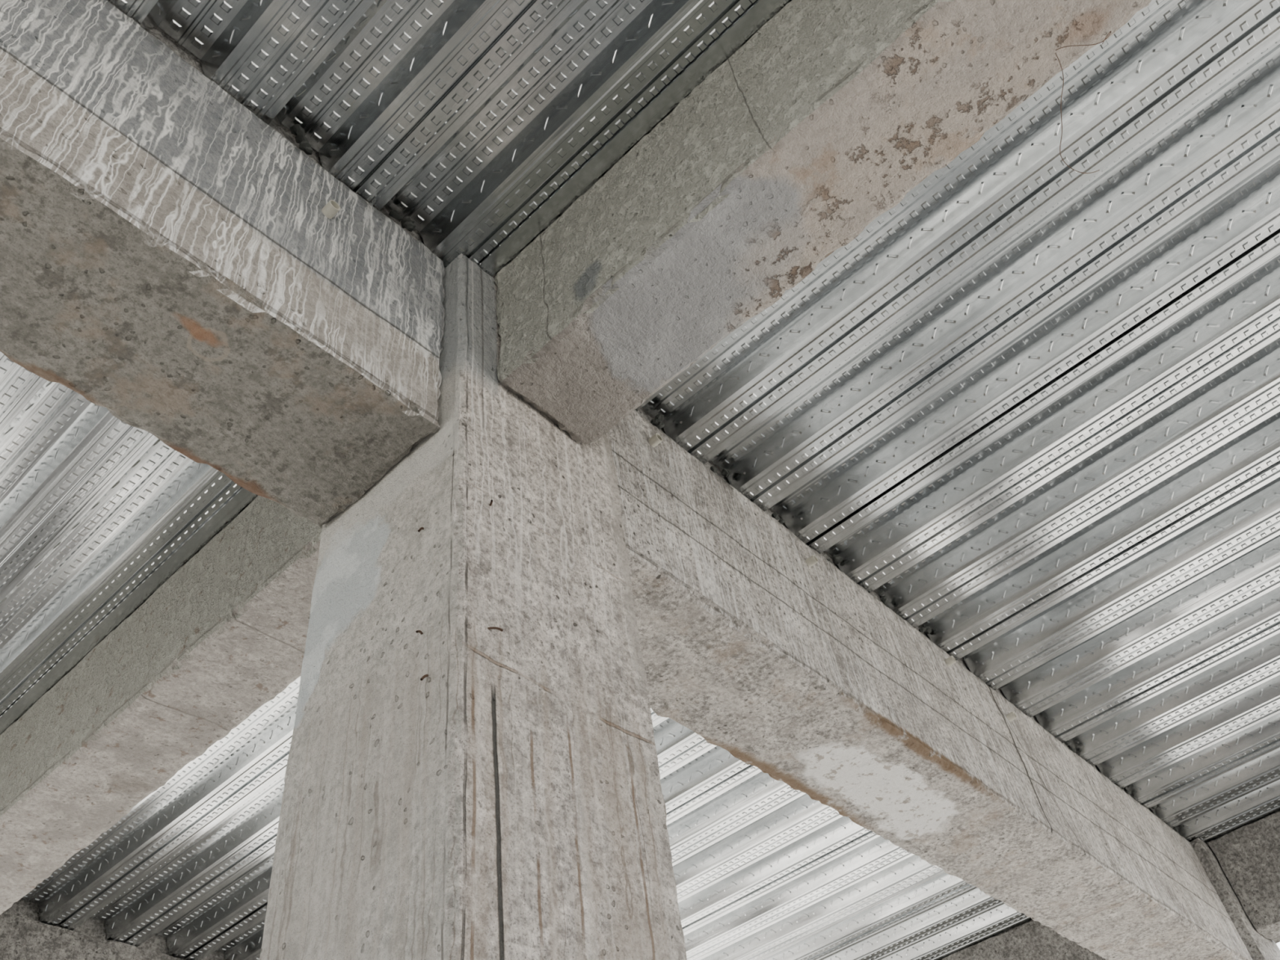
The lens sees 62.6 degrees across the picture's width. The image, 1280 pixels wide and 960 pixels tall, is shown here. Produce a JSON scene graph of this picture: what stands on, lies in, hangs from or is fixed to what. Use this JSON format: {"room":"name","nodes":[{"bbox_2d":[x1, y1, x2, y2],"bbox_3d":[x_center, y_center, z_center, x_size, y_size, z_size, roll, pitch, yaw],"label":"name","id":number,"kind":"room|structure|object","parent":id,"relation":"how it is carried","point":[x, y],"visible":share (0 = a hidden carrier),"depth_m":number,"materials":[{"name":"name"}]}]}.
{"room":"unfinished concrete building","nodes":[
{"label":"unfinished concrete building","id":0,"kind":"room"},
{"bbox_2d":[21,26,1097,953],"bbox_3d":[-0.126,-0.892,2.550,9.340,0.120,10.750,-37,-52,23],"label":"roof slab","id":1,"kind":"structure","parent":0,"point":[164,33],"depth_m":2.47,"materials":[{"name":"concrete"}]},
{"bbox_3d":[0.359,1.941,-0.499,10.740,0.200,12.250,-37,-52,23],"label":"floor","id":2,"kind":"structure","parent":0,"visible":0},
{"bbox_2d":[259,253,687,959],"bbox_3d":[-0.217,1.014,1.401,0.475,3.957,0.506,-37,-52,23],"label":"concrete column","id":3,"kind":"structure","parent":2,"relation":"on","point":[506,802],"depth_m":1.79,"materials":[{"name":"grey concrete"}]},
{"bbox_2d":[0,494,322,914],"bbox_3d":[-1.771,0.856,3.402,3.224,0.471,0.298,-37,-52,23],"label":"concrete beam","id":4,"kind":"structure","parent":3,"relation":"attached to","point":[225,634],"depth_m":3.04,"materials":[{"name":"grey concrete"}]},
{"bbox_2d":[0,488,257,733],"bbox_3d":[-1.924,0.632,3.479,3.282,0.003,0.045,-37,-52,23],"label":"edge angle","id":5,"kind":"object","parent":4,"relation":"attached to","point":[243,496],"visible":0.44,"depth_m":3.30,"materials":[{"name":"metal"}]},
{"bbox_2d":[0,350,257,735],"bbox_3d":[-3.600,-0.613,2.115,3.326,0.081,5.073,-37,-52,23],"label":"panels","id":6,"kind":"object","parent":4,"relation":"on","point":[93,503],"visible":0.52,"depth_m":3.09,"materials":[{"name":"metal"}]},
{"bbox_2d":[3,677,1031,959],"bbox_3d":[-0.178,1.873,4.967,3.326,0.081,4.624,-37,-52,23],"label":"panels","id":7,"kind":"object","parent":4,"relation":"on","point":[764,869],"visible":0.34,"depth_m":4.76,"materials":[{"name":"metal"}]},
{"bbox_2d":[0,0,444,528],"bbox_3d":[-2.208,-1.390,1.119,0.409,0.657,4.835,-37,-52,23],"label":"concrete beam","id":8,"kind":"structure","parent":3,"relation":"attached to","point":[170,260],"depth_m":2.00,"materials":[{"name":"grey concrete"}]},
{"bbox_2d":[321,200,340,218],"bbox_3d":[-0.674,-0.588,2.291,0.034,0.028,0.028,-37,-52,23],"label":"pipe stub","id":9,"kind":"object","parent":8,"relation":"attached to","point":[331,207],"visible":1,"depth_m":2.28,"materials":[{"name":"white plastic"}]},
{"bbox_2d":[144,26,1178,833],"bbox_3d":[-0.613,-0.445,2.745,0.344,0.088,10.450,-37,-52,23],"label":"topping","id":10,"kind":"object","parent":8,"relation":"on","point":[153,31],"visible":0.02,"depth_m":2.48,"materials":[{"name":"concrete"}]},
{"bbox_2d":[420,674,428,680],"bbox_3d":[-0.350,0.320,1.707,0.004,0.017,0.015,-37,-52,23],"label":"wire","id":11,"kind":"object","parent":3,"relation":"attached to","point":[424,675],"visible":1,"depth_m":1.70,"materials":[{"name":"metal"}]},
{"bbox_2d":[487,626,502,631],"bbox_3d":[-0.246,0.253,1.787,0.027,0.016,0.005,-15,-47,5],"label":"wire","id":12,"kind":"object","parent":3,"relation":"attached to","point":[488,628],"visible":1,"depth_m":1.79,"materials":[{"name":"metal"}]},
{"bbox_2d":[495,0,1151,442],"bbox_3d":[1.420,-1.552,1.673,4.556,0.474,0.301,-37,-52,23],"label":"concrete beam","id":13,"kind":"structure","parent":3,"relation":"attached to","point":[824,121],"depth_m":2.15,"materials":[{"name":"grey concrete"}]},
{"bbox_2d":[106,0,792,279],"bbox_3d":[-0.398,-3.030,0.379,4.690,0.081,5.073,-37,-52,23],"label":"panels","id":14,"kind":"object","parent":13,"relation":"on","point":[461,119],"visible":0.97,"depth_m":2.36,"materials":[{"name":"metal"}]},
{"bbox_2d":[478,0,788,276],"bbox_3d":[1.282,-1.787,1.741,4.646,0.003,0.045,-37,-52,23],"label":"edge angle","id":15,"kind":"object","parent":13,"relation":"attached to","point":[762,11],"visible":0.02,"depth_m":2.44,"materials":[{"name":"metal"}]},
{"bbox_2d":[635,0,1279,843],"bbox_3d":[3.024,-0.545,3.231,4.690,0.081,4.624,-37,-52,23],"label":"panels","id":16,"kind":"object","parent":13,"relation":"on","point":[1032,406],"visible":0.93,"depth_m":3.20,"materials":[{"name":"metal"}]},
{"bbox_2d":[1055,31,1111,173],"bbox_3d":[0.798,-0.689,1.877,0.077,0.268,0.193,17,-52,-23],"label":"wire","id":17,"kind":"object","parent":13,"relation":"attached to","point":[1106,37],"visible":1,"depth_m":1.88,"materials":[{"name":"grey metal"}]},
{"bbox_2d":[608,409,1253,959],"bbox_3d":[1.216,1.097,3.974,0.409,0.656,4.384,-37,-52,23],"label":"concrete beam","id":18,"kind":"structure","parent":3,"relation":"attached to","point":[789,667],"depth_m":3.33,"materials":[{"name":"grey concrete"}]},
{"bbox_2d":[648,433,662,447],"bbox_3d":[0.041,-0.110,2.946,0.034,0.028,0.028,-37,-52,23],"label":"pipe stub","id":19,"kind":"object","parent":18,"relation":"attached to","point":[655,439],"visible":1,"depth_m":2.94,"materials":[{"name":"white plastic"}]},
{"bbox_2d":[805,554,817,567],"bbox_3d":[0.548,0.260,3.366,0.034,0.028,0.028,-37,-52,23],"label":"pipe stub","id":20,"kind":"object","parent":18,"relation":"attached to","point":[812,560],"visible":1,"depth_m":3.36,"materials":[{"name":"white plastic"}]},
{"bbox_2d":[944,655,955,666],"bbox_3d":[1.149,0.672,3.900,0.034,0.028,0.028,-37,-52,23],"label":"pipe stub","id":21,"kind":"object","parent":18,"relation":"attached to","point":[950,660],"visible":1,"depth_m":3.89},
{"bbox_2d":[1005,711,1017,721],"bbox_3d":[1.445,0.922,4.098,0.034,0.028,0.028,-37,-52,23],"label":"pipe stub","id":22,"kind":"object","parent":18,"relation":"attached to","point":[1011,716],"visible":1,"depth_m":4.09,"materials":[{"name":"white plastic"}]},
{"bbox_2d":[1190,837,1279,959],"bbox_3d":[3.057,3.391,4.130,0.473,3.955,0.504,-37,-52,23],"label":"concrete column","id":23,"kind":"structure","parent":2,"relation":"on","point":[1260,948],"depth_m":5.12,"materials":[{"name":"grey concrete"}]},
{"bbox_2d":[941,920,1105,959],"bbox_3d":[1.485,3.247,6.141,3.274,0.471,0.304,-37,-52,23],"label":"concrete beam","id":24,"kind":"structure","parent":23,"relation":"attached to","point":[1032,940],"depth_m":5.75,"materials":[{"name":"grey concrete"}]},
{"bbox_2d":[1207,812,1279,943],"bbox_3d":[4.712,0.812,4.392,4.604,0.470,0.304,-37,-52,23],"label":"concrete beam","id":25,"kind":"structure","parent":23,"relation":"attached to","point":[1249,855],"depth_m":5.18,"materials":[{"name":"grey concrete"}]},
{"bbox_2d":[993,810,1279,937],"bbox_3d":[3.311,1.665,5.329,8.340,0.088,0.240,-37,-52,23],"label":"topping","id":26,"kind":"object","parent":25,"relation":"on","point":[1206,843],"visible":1,"depth_m":5.83,"materials":[{"name":"concrete"}]},
{"bbox_3d":[-2.931,3.063,2.872,0.504,3.955,0.504,-37,-52,23],"label":"concrete column","id":27,"kind":"structure","parent":2,"relation":"on","visible":0},
{"bbox_2d":[0,914,182,959],"bbox_3d":[-1.452,3.160,5.466,0.405,0.656,4.484,-37,-52,23],"label":"concrete beam","id":28,"kind":"structure","parent":27,"relation":"attached to","point":[21,938],"depth_m":4.56,"materials":[{"name":"grey concrete"}]},
{"bbox_3d":[-4.934,0.632,2.563,0.405,0.656,4.904,-37,-52,23],"label":"concrete beam","id":29,"kind":"structure","parent":27,"relation":"attached to","visible":0},
{"bbox_2d":[1,899,225,959],"bbox_3d":[-3.318,1.597,4.212,0.350,0.088,9.850,-37,-52,23],"label":"topping","id":30,"kind":"object","parent":29,"relation":"on","point":[92,928],"visible":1,"depth_m":4.75,"materials":[{"name":"concrete"}]}
]}

